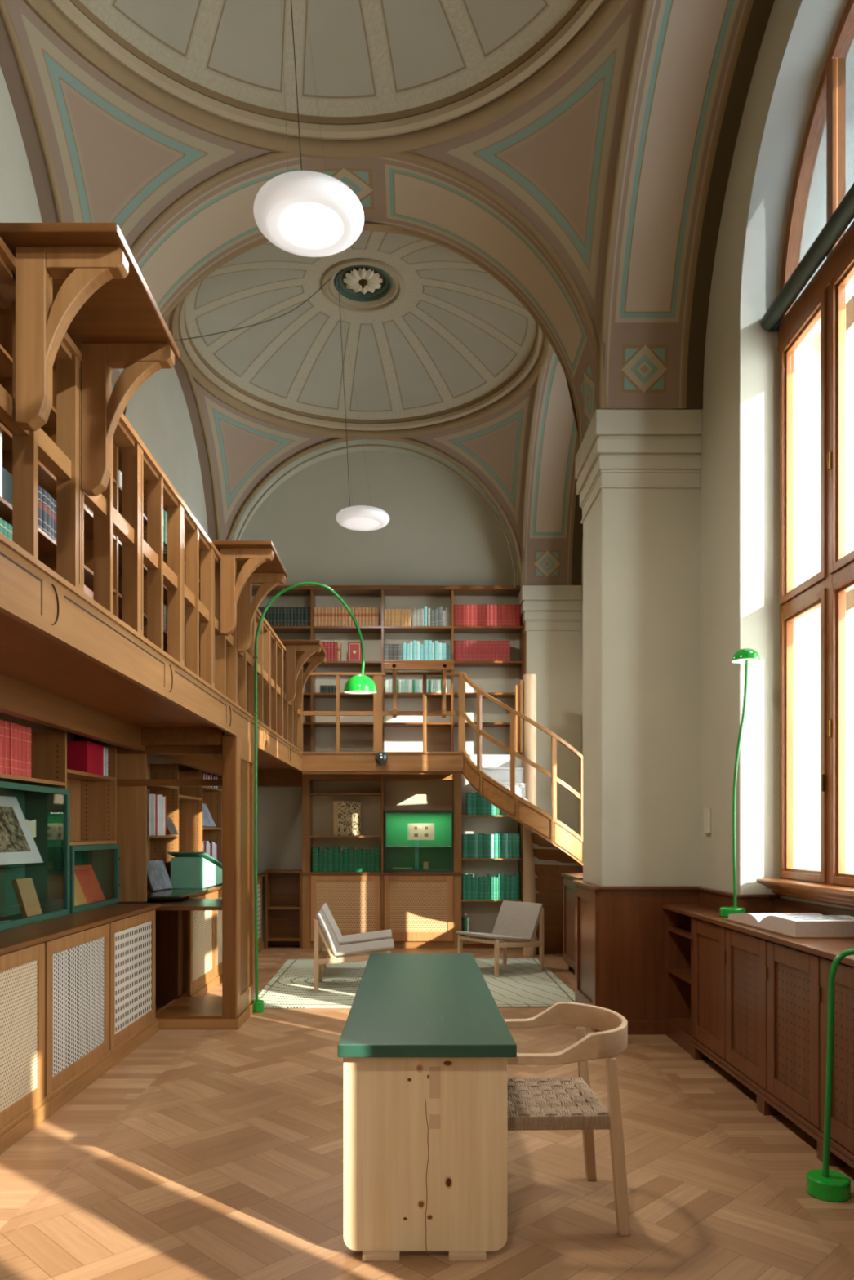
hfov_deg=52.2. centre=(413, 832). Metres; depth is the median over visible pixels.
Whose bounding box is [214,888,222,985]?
base cabinet
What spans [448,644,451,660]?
book
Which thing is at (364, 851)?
book
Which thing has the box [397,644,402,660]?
book
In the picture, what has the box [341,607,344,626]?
book
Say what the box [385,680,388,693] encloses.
book
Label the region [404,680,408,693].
book
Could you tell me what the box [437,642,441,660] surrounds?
book
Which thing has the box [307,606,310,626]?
book
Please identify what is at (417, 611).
book
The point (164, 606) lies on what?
book
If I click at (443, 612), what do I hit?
book
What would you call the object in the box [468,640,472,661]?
book
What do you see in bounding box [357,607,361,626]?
book
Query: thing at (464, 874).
book
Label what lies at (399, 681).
book
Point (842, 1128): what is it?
base cabinet
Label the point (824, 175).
window
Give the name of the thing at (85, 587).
book
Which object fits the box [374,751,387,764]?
spotlight
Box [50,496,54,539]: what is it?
book
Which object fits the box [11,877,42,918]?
book
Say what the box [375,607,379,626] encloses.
book
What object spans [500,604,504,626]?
book
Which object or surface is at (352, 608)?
book
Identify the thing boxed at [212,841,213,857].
book
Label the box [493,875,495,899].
book
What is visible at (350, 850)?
book
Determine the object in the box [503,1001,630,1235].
armchair
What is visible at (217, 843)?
book
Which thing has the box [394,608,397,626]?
book
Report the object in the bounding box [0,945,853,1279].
floor
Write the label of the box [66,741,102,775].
slipcase
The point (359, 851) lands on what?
book
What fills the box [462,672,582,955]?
stair
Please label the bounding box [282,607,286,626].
book
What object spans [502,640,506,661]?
book
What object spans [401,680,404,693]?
book
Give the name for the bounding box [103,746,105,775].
book
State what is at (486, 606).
book
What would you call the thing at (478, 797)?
book
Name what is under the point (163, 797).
book
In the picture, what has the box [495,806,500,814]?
book
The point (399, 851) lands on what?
display niche
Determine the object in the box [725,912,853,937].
open book
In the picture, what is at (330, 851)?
book
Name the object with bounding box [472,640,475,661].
book
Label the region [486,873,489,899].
book
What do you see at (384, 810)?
shelf
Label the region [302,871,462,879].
countertop
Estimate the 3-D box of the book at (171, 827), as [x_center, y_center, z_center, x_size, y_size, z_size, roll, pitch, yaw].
[-2.286,-0.058,8.199,0.086,0.165,0.163,0,0,17]
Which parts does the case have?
glass lid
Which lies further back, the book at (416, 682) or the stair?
the book at (416, 682)
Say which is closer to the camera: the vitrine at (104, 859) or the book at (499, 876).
the vitrine at (104, 859)
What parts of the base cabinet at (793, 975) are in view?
moulding, perforated panel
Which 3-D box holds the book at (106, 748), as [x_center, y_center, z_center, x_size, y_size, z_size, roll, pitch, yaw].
[-2.368,-0.517,6.463,0.202,0.215,0.023,0,0,0]
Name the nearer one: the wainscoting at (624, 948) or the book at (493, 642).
the wainscoting at (624, 948)
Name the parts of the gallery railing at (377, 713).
post, post, rail, rail, post, post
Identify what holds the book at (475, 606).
on the bookcase at (312, 591)
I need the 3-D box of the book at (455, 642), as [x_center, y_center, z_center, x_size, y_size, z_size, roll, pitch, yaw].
[0.537,-2.295,11.141,0.047,0.270,0.173,0,0,0]
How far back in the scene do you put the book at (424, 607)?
11.06 m
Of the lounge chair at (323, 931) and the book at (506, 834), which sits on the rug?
the lounge chair at (323, 931)
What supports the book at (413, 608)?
on the bookcase at (312, 591)
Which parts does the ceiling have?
arch moulding, arch moulding, dome cornice, arch moulding, dome cornice, oculus moulding, arch moulding, arch moulding, arch moulding, arch moulding, arch moulding, arch moulding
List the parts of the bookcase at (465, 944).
shelf, shelf, shelf, shelf, panel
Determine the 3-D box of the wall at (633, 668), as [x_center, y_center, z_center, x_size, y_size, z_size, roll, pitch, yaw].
[2.163,-2.330,4.500,1.675,7.600,14.400,0,0,0]
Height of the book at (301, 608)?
0.255 m
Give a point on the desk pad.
(171, 893)
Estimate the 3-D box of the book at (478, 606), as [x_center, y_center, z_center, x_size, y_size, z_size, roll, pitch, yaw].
[0.837,-2.743,11.141,0.048,0.285,0.173,0,0,0]
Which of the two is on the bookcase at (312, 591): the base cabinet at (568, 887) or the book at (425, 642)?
the book at (425, 642)
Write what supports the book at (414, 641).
on the bookcase at (312, 591)
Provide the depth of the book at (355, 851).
11.04 m
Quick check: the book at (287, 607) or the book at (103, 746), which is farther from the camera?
the book at (287, 607)
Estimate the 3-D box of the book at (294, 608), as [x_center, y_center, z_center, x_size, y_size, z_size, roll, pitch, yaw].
[-1.502,-2.728,11.139,0.040,0.255,0.173,0,0,0]
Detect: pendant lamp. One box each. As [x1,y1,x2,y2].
[253,0,364,257]
[336,277,389,530]
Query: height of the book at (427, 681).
0.170 m
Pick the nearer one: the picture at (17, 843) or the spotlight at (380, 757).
the picture at (17, 843)
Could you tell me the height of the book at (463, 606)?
0.285 m
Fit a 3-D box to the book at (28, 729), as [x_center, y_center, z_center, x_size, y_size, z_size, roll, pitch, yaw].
[-2.374,-0.470,5.171,0.204,0.300,0.056,0,0,0]
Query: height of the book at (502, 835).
0.312 m
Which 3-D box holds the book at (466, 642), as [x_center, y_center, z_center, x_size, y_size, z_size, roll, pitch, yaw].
[0.679,-2.295,11.139,0.048,0.270,0.173,0,0,0]
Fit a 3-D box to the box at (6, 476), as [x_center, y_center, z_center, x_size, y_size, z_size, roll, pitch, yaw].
[-2.095,-1.680,4.290,0.210,0.180,0.140,0,0,0]
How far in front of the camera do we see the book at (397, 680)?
11.05 m
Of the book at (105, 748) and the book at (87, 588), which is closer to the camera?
the book at (87, 588)
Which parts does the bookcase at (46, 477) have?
shelf, shelf, shelf, shelf, shelf, shelf, shelf, shelf, shelf, shelf, shelf, shelf, shelf, shelf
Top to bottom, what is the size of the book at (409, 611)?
0.225 m
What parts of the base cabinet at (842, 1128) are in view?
moulding, perforated panel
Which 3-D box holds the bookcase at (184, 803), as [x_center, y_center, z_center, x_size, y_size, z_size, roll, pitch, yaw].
[-2.389,-0.060,9.160,0.282,1.180,3.667,0,0,0]
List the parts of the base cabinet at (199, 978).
door, woven panel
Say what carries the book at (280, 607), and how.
on the bookcase at (312, 591)
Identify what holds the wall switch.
attached to the wall at (633, 668)
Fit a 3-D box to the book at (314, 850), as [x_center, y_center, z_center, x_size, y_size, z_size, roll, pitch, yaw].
[-1.243,0.348,11.130,0.074,0.311,0.204,0,0,0]
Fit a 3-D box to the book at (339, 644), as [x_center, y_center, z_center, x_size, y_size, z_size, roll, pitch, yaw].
[-0.944,-2.285,11.134,0.040,0.250,0.173,0,0,0]
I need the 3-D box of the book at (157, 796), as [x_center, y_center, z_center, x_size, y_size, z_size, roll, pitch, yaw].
[-2.370,-0.150,7.774,0.202,0.360,0.057,0,0,0]
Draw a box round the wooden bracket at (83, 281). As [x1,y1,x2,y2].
[0,222,179,496]
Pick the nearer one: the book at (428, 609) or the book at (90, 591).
the book at (90, 591)
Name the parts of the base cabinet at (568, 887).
door frame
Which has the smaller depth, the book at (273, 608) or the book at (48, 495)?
the book at (48, 495)
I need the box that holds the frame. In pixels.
[423,862,427,869]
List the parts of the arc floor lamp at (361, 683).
lamp shade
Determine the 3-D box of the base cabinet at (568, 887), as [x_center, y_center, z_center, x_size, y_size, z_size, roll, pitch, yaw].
[1.825,0.955,8.875,0.470,1.030,1.010,0,0,0]
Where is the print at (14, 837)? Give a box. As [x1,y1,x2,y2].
[0,806,31,852]
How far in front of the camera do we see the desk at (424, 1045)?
3.01 m
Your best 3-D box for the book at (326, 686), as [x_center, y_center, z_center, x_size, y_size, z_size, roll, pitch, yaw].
[-1.092,-1.810,11.133,0.037,0.100,0.173,0,0,0]
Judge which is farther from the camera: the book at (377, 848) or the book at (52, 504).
the book at (377, 848)
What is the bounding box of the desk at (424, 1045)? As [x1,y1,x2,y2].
[337,953,516,1261]
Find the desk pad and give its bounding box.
[146,888,208,897]
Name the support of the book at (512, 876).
on the bookcase at (465, 944)
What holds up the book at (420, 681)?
on the bookcase at (312, 591)
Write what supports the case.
on the countertop at (218, 886)
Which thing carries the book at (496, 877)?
on the bookcase at (465, 944)
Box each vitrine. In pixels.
[0,781,71,930]
[69,844,119,913]
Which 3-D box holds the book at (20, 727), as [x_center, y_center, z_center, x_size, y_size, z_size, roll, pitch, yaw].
[-2.375,-0.470,5.059,0.204,0.300,0.055,0,0,0]
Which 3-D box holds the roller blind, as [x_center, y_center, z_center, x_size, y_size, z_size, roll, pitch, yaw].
[2.287,-3.260,4.450,0.127,0.104,2.282,0,0,0]
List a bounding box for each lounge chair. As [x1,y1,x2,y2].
[313,909,394,991]
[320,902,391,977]
[456,900,543,977]
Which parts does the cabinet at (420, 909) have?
door, cane panel, head rail, door, cane panel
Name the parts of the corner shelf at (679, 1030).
shelf, shelf, shelf, panel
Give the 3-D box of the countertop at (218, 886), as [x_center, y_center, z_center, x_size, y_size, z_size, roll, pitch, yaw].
[-2.200,0.542,9.135,0.660,0.025,3.730,0,0,0]
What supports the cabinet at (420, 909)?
on the floor
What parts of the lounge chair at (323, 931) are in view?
leg, cross rail, leg, backrest, rail, rail, seat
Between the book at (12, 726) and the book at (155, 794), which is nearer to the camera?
the book at (12, 726)
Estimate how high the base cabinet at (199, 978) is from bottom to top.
0.915 m
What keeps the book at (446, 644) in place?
on the bookcase at (312, 591)
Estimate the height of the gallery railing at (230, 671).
0.940 m
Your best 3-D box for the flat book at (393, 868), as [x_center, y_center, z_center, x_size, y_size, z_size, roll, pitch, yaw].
[-0.135,0.461,11.135,0.250,0.018,0.130,0,0,0]
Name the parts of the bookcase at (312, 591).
shelf, shelf, shelf, shelf, shelf, shelf, shelf, shelf, shelf, shelf, shelf, shelf, shelf, shelf, shelf, panel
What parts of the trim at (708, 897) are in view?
cap moulding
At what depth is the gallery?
4.74 m
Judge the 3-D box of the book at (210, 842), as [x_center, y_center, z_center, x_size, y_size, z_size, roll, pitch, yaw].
[-2.356,0.238,9.835,0.172,0.285,0.057,0,0,0]
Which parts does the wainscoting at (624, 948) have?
panel frame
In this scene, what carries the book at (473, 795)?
on the bookcase at (465, 944)
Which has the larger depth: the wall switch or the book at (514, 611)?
the book at (514, 611)
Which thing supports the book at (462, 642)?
on the bookcase at (312, 591)
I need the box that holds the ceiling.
[0,0,774,588]
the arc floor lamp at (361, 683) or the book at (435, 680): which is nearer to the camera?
the arc floor lamp at (361, 683)
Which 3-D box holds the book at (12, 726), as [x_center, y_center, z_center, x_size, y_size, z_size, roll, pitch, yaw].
[-2.368,-0.470,4.949,0.204,0.300,0.056,0,0,0]
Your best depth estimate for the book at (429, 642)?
11.05 m
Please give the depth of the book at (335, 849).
11.03 m
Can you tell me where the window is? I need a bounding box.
[755,0,853,907]
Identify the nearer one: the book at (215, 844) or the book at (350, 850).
the book at (215, 844)
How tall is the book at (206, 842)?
0.282 m
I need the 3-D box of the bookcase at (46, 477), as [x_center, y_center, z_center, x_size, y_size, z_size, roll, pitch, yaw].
[-2.183,-1.805,6.393,0.465,1.710,9.015,0,0,0]
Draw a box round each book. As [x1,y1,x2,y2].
[0,517,3,533]
[0,720,4,773]
[2,520,7,537]
[4,720,9,774]
[7,523,12,540]
[9,722,15,775]
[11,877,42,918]
[15,724,18,775]
[18,724,22,776]
[22,725,26,777]
[26,727,31,777]
[38,485,42,529]
[41,488,46,533]
[46,492,51,537]
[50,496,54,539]
[53,499,56,541]
[74,864,105,903]
[74,872,87,906]
[84,584,86,594]
[86,586,89,595]
[88,589,92,598]
[102,746,103,775]
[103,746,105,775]
[105,747,106,776]
[106,747,107,776]
[107,747,108,776]
[146,793,152,835]
[146,794,151,835]
[146,859,173,891]
[152,794,155,835]
[155,794,156,835]
[155,794,161,835]
[156,795,159,835]
[161,795,162,835]
[162,795,166,835]
[162,796,164,835]
[163,509,164,542]
[163,510,167,546]
[163,604,166,630]
[166,817,178,835]
[202,803,215,826]
[202,840,208,854]
[208,840,212,856]
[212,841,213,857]
[214,842,218,860]
[214,844,216,858]
[265,608,268,622]
[268,607,271,626]
[271,606,275,626]
[275,606,279,626]
[279,606,282,626]
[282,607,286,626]
[286,606,289,626]
[289,606,293,626]
[293,607,296,626]
[296,606,299,626]
[299,606,303,626]
[303,607,307,626]
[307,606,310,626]
[311,847,319,871]
[313,607,316,626]
[316,607,319,626]
[318,850,323,871]
[320,607,324,626]
[322,685,325,693]
[322,846,328,871]
[323,641,326,653]
[324,607,327,626]
[325,685,328,693]
[326,642,330,661]
[327,607,330,626]
[327,848,333,871]
[330,607,334,626]
[330,641,333,661]
[331,685,335,693]
[333,641,337,661]
[333,801,360,835]
[333,846,340,871]
[334,607,337,626]
[337,607,341,626]
[337,641,341,661]
[338,850,342,871]
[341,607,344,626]
[342,848,347,871]
[344,607,347,626]
[347,607,351,626]
[347,642,361,661]
[347,847,354,871]
[351,607,354,626]
[353,849,357,871]
[354,607,357,626]
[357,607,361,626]
[357,848,363,871]
[361,607,364,626]
[362,848,366,871]
[364,607,368,626]
[366,848,370,871]
[368,607,371,626]
[370,848,374,871]
[371,607,375,626]
[374,845,380,871]
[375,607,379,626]
[383,608,386,626]
[383,644,388,660]
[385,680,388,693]
[386,608,391,626]
[388,644,393,660]
[388,680,391,693]
[391,608,394,626]
[392,866,412,869]
[393,644,397,660]
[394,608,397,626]
[396,680,398,693]
[397,608,400,626]
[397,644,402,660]
[398,680,401,693]
[400,608,404,626]
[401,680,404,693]
[402,642,405,660]
[404,608,407,626]
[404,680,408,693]
[405,643,408,660]
[407,608,411,626]
[408,641,412,660]
[408,680,412,693]
[408,823,434,839]
[412,607,415,626]
[412,680,414,693]
[413,640,415,660]
[414,680,418,693]
[415,609,419,626]
[415,641,419,660]
[418,680,422,693]
[419,608,423,626]
[419,644,423,660]
[423,606,426,626]
[423,640,427,660]
[426,608,430,626]
[426,680,428,693]
[427,640,431,660]
[428,680,431,693]
[430,610,434,626]
[431,642,434,660]
[431,680,432,693]
[432,680,435,693]
[434,608,437,626]
[434,640,437,660]
[435,680,436,693]
[436,680,440,693]
[437,606,441,626]
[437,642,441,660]
[441,610,445,626]
[441,643,445,660]
[444,608,451,626]
[445,643,448,660]
[445,680,447,693]
[447,680,451,693]
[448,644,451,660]
[453,604,457,626]
[453,640,457,661]
[457,604,461,626]
[457,640,461,661]
[461,604,465,626]
[461,640,464,661]
[461,916,464,936]
[462,834,466,857]
[462,873,465,899]
[463,916,466,936]
[464,640,468,661]
[465,604,469,626]
[465,874,468,899]
[466,791,471,814]
[466,833,471,857]
[466,916,469,937]
[467,873,470,899]
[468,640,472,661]
[469,604,473,626]
[470,873,473,899]
[471,793,475,814]
[471,833,475,857]
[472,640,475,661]
[473,604,477,626]
[473,876,475,899]
[474,873,477,899]
[475,640,479,661]
[475,791,481,814]
[475,834,477,857]
[476,833,482,857]
[477,604,480,626]
[477,875,479,899]
[480,604,484,626]
[480,640,484,661]
[480,876,482,899]
[481,795,485,814]
[482,833,485,857]
[482,876,484,899]
[484,604,488,626]
[484,640,488,661]
[484,876,488,899]
[485,799,489,814]
[485,834,489,857]
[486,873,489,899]
[488,604,493,626]
[488,640,491,661]
[489,802,495,814]
[489,834,493,857]
[489,875,493,899]
[491,640,495,661]
[492,833,497,857]
[493,604,496,626]
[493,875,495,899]
[495,640,498,661]
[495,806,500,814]
[495,876,497,899]
[496,604,500,626]
[497,834,500,857]
[497,873,501,899]
[498,640,502,661]
[499,833,505,857]
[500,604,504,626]
[501,873,503,899]
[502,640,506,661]
[503,874,506,899]
[504,604,508,626]
[505,833,507,857]
[506,640,510,661]
[506,875,508,899]
[507,833,511,857]
[508,604,512,626]
[508,875,511,899]
[510,875,514,899]
[511,833,515,857]
[512,604,516,626]
[512,873,516,899]
[515,604,520,626]
[515,834,519,857]
[515,873,519,899]
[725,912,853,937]
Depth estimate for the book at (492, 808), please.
11.03 m
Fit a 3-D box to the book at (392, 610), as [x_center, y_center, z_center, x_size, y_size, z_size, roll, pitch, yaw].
[-0.262,-2.712,11.134,0.045,0.225,0.173,0,0,0]
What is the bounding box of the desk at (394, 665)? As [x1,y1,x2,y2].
[383,660,453,717]
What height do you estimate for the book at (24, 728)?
0.300 m
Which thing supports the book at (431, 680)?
on the bookcase at (312, 591)
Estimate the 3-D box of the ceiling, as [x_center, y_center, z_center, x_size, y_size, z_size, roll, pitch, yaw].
[0.050,-4.675,4.500,5.900,3.211,14.400,0,0,0]
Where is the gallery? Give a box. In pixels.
[0,532,463,786]
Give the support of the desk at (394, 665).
attached to the gallery railing at (377, 713)
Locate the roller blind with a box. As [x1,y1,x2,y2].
[760,183,853,331]
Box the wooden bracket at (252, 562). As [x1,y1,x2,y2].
[211,540,287,653]
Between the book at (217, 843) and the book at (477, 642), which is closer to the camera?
the book at (217, 843)
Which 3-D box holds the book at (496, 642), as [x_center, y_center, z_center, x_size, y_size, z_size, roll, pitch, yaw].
[1.064,-2.295,11.141,0.045,0.270,0.173,0,0,0]
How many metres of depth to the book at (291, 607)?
11.05 m
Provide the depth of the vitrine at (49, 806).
5.62 m
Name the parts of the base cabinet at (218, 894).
woven panel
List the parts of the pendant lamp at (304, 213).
cord, lamp shade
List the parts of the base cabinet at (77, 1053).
woven panel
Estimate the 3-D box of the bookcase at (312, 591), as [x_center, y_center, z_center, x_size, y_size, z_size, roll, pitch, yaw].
[-0.410,-2.027,11.135,3.780,2.155,0.310,0,0,0]
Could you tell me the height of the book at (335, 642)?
0.250 m
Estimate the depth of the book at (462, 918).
11.04 m
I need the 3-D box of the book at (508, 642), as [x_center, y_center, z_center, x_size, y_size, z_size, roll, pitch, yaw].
[1.207,-2.295,11.135,0.046,0.270,0.173,0,0,0]
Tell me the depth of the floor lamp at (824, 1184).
3.53 m
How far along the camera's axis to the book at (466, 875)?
11.03 m
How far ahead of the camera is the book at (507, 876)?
11.04 m
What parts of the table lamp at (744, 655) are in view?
lamp shade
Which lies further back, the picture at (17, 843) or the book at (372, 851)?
the book at (372, 851)
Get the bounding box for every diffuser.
[274,201,343,249]
[346,517,379,528]
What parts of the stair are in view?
newel post, rail, handrail, stringer moulding, newel post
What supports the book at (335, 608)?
on the bookcase at (312, 591)
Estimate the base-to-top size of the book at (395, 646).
0.225 m
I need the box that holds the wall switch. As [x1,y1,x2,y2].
[703,808,711,833]
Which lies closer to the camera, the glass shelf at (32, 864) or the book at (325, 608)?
the glass shelf at (32, 864)
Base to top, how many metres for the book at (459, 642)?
0.270 m
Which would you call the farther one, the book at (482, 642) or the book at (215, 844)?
the book at (482, 642)
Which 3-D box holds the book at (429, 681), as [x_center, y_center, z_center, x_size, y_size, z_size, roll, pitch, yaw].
[0.208,-1.845,11.134,0.033,0.170,0.173,0,0,0]
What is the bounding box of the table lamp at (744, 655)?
[719,648,759,917]
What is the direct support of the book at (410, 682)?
on the bookcase at (312, 591)
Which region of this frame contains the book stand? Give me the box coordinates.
[414,840,418,869]
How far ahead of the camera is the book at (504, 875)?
11.03 m
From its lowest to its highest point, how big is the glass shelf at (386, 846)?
0.012 m
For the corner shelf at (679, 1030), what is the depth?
6.04 m
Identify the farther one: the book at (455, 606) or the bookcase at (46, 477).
the book at (455, 606)
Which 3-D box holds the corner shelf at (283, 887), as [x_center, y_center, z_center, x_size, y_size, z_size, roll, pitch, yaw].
[-1.635,0.978,11.145,0.470,0.985,0.290,0,0,0]
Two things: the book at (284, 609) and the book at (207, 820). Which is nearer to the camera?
the book at (207, 820)
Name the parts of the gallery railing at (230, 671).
post, post, post, post, rail, post, post, post, post, post, post, post, post, post, post, post, post, post, post, post, corner post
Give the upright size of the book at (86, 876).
0.277 m
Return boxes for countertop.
[0,903,160,954]
[146,874,265,898]
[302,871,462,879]
[662,904,853,966]
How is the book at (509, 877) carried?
on the bookcase at (465, 944)
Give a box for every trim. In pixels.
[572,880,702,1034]
[697,887,853,916]
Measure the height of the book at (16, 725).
0.300 m
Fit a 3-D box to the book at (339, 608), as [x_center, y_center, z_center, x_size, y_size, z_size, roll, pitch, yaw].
[-0.938,-2.725,11.137,0.042,0.250,0.173,0,0,0]
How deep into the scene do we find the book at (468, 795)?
11.03 m
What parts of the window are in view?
sill, arched frame, arched pane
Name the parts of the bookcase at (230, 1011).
wing panel, panel, rail, cross rail, post, panel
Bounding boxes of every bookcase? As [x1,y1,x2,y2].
[0,295,199,676]
[0,731,116,845]
[114,735,255,1029]
[146,763,222,888]
[252,585,525,755]
[461,814,523,948]
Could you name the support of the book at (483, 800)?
on the bookcase at (465, 944)
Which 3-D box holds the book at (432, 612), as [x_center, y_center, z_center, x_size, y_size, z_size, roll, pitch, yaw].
[0.242,-2.706,11.134,0.046,0.212,0.173,0,0,0]
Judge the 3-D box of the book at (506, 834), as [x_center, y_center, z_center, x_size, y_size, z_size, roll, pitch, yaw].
[1.181,0.173,11.117,0.036,0.313,0.173,0,0,0]
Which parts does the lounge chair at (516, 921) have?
leg, cross rail, rail, seat, leg, leg, backrest, rail, cross rail, leg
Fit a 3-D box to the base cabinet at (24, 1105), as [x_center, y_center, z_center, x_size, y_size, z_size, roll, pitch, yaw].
[-2.200,1.012,4.032,0.640,0.915,0.955,0,0,0]
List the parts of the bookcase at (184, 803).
panel, shelf, shelf, shelf, shelf, shelf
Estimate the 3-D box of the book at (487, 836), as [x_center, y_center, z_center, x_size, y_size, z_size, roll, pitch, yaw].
[0.944,0.179,11.120,0.055,0.301,0.173,0,0,0]
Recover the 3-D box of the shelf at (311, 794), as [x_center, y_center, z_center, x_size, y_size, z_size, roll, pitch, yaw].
[-0.853,-0.480,11.150,0.895,0.020,0.260,0,0,0]
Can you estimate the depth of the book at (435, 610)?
11.05 m
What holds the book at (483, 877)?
on the bookcase at (465, 944)
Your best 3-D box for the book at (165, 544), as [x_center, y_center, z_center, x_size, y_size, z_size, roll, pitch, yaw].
[-2.067,-2.440,7.002,0.173,0.260,0.073,0,0,0]
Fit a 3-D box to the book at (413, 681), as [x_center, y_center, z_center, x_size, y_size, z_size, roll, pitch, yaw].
[0.003,-1.845,11.136,0.032,0.170,0.173,0,0,0]
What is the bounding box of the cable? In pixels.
[173,277,331,341]
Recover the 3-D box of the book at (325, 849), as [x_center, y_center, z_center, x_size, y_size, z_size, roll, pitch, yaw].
[-1.117,0.348,11.130,0.054,0.313,0.204,0,0,0]
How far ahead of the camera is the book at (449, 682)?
11.06 m
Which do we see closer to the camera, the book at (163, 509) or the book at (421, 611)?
the book at (163, 509)
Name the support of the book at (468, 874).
on the bookcase at (465, 944)
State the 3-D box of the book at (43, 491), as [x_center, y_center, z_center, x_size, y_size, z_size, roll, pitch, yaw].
[-2.070,-1.715,4.695,0.183,0.250,0.046,0,0,0]
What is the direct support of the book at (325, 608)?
on the bookcase at (312, 591)
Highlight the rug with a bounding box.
[254,958,575,1008]
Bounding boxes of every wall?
[0,66,217,776]
[217,451,519,945]
[517,0,853,911]
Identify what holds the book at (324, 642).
on the bookcase at (312, 591)
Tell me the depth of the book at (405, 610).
11.05 m
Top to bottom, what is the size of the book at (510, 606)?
0.285 m
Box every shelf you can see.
[0,862,58,869]
[265,869,302,948]
[310,793,381,795]
[310,835,381,837]
[383,809,453,811]
[386,845,451,846]
[664,916,693,1054]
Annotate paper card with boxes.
[25,819,35,837]
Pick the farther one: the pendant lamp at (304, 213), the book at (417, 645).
the book at (417, 645)
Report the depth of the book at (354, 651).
11.06 m
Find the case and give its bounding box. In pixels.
[167,851,222,888]
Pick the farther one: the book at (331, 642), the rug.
the book at (331, 642)
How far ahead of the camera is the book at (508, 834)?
11.03 m
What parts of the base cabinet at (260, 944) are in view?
woven panel, door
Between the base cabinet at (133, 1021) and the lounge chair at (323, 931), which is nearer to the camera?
the base cabinet at (133, 1021)
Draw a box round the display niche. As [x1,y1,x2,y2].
[384,811,453,871]
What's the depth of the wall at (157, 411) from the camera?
8.43 m
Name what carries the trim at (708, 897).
attached to the wall at (633, 668)
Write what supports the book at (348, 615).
on the bookcase at (312, 591)
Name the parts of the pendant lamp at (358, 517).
cord, lamp shade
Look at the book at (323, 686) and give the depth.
11.05 m
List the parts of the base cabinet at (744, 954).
moulding, perforated panel, door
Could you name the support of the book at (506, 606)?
on the bookcase at (312, 591)
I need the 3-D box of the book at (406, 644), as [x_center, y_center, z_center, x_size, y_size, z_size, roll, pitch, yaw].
[-0.071,-2.274,11.134,0.040,0.228,0.173,0,0,0]
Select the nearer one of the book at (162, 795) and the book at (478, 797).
the book at (162, 795)
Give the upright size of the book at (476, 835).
0.305 m
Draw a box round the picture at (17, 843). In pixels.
[0,795,43,865]
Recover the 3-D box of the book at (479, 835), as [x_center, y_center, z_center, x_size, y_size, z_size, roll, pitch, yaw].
[0.845,0.171,11.114,0.056,0.317,0.173,0,0,0]
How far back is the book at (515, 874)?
11.03 m
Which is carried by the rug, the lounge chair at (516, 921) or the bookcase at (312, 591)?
the lounge chair at (516, 921)
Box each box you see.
[0,431,2,497]
[2,466,12,505]
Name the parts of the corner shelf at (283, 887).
shelf, shelf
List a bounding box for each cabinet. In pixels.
[0,940,49,1154]
[42,921,113,1115]
[108,907,158,1066]
[146,890,217,1004]
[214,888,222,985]
[257,876,263,952]
[302,773,462,948]
[560,872,582,970]
[689,918,726,1068]
[722,928,777,1115]
[763,941,822,1140]
[816,957,853,1168]
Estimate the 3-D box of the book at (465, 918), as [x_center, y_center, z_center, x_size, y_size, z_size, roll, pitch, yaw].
[0.666,1.240,11.120,0.032,0.300,0.173,0,0,0]
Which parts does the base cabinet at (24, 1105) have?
woven panel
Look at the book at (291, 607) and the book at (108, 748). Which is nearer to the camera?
the book at (108, 748)
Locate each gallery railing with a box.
[0,236,302,751]
[302,672,465,752]
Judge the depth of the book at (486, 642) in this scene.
11.06 m
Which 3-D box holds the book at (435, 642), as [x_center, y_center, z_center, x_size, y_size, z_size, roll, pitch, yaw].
[0.291,-2.293,11.135,0.042,0.266,0.173,0,0,0]
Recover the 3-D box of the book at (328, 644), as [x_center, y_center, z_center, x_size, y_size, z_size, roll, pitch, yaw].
[-1.075,-2.285,11.139,0.045,0.250,0.173,0,0,0]
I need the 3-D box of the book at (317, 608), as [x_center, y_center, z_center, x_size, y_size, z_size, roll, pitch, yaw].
[-1.201,-2.725,11.141,0.042,0.250,0.173,0,0,0]
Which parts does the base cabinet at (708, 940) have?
moulding, door panel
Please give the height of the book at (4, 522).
0.260 m
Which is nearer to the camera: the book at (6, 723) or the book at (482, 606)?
the book at (6, 723)
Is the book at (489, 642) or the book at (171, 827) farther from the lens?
the book at (489, 642)
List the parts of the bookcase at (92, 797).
shelf, panel, shelf, shelf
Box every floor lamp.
[251,581,377,1012]
[805,948,853,1202]
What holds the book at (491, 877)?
on the bookcase at (465, 944)
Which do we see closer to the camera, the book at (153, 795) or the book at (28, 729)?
the book at (28, 729)
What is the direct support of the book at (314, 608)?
on the bookcase at (312, 591)
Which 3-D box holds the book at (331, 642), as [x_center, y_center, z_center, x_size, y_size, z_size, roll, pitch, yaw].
[-1.031,-2.285,11.136,0.039,0.250,0.173,0,0,0]
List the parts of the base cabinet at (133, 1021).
woven panel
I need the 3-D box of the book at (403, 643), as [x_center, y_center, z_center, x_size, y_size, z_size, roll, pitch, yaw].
[-0.114,-2.281,11.134,0.045,0.241,0.173,0,0,0]
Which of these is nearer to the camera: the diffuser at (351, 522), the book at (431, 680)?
the diffuser at (351, 522)
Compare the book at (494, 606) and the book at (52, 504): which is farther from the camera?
the book at (494, 606)
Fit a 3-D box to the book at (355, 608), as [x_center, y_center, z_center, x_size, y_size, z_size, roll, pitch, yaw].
[-0.725,-2.725,11.137,0.043,0.250,0.173,0,0,0]

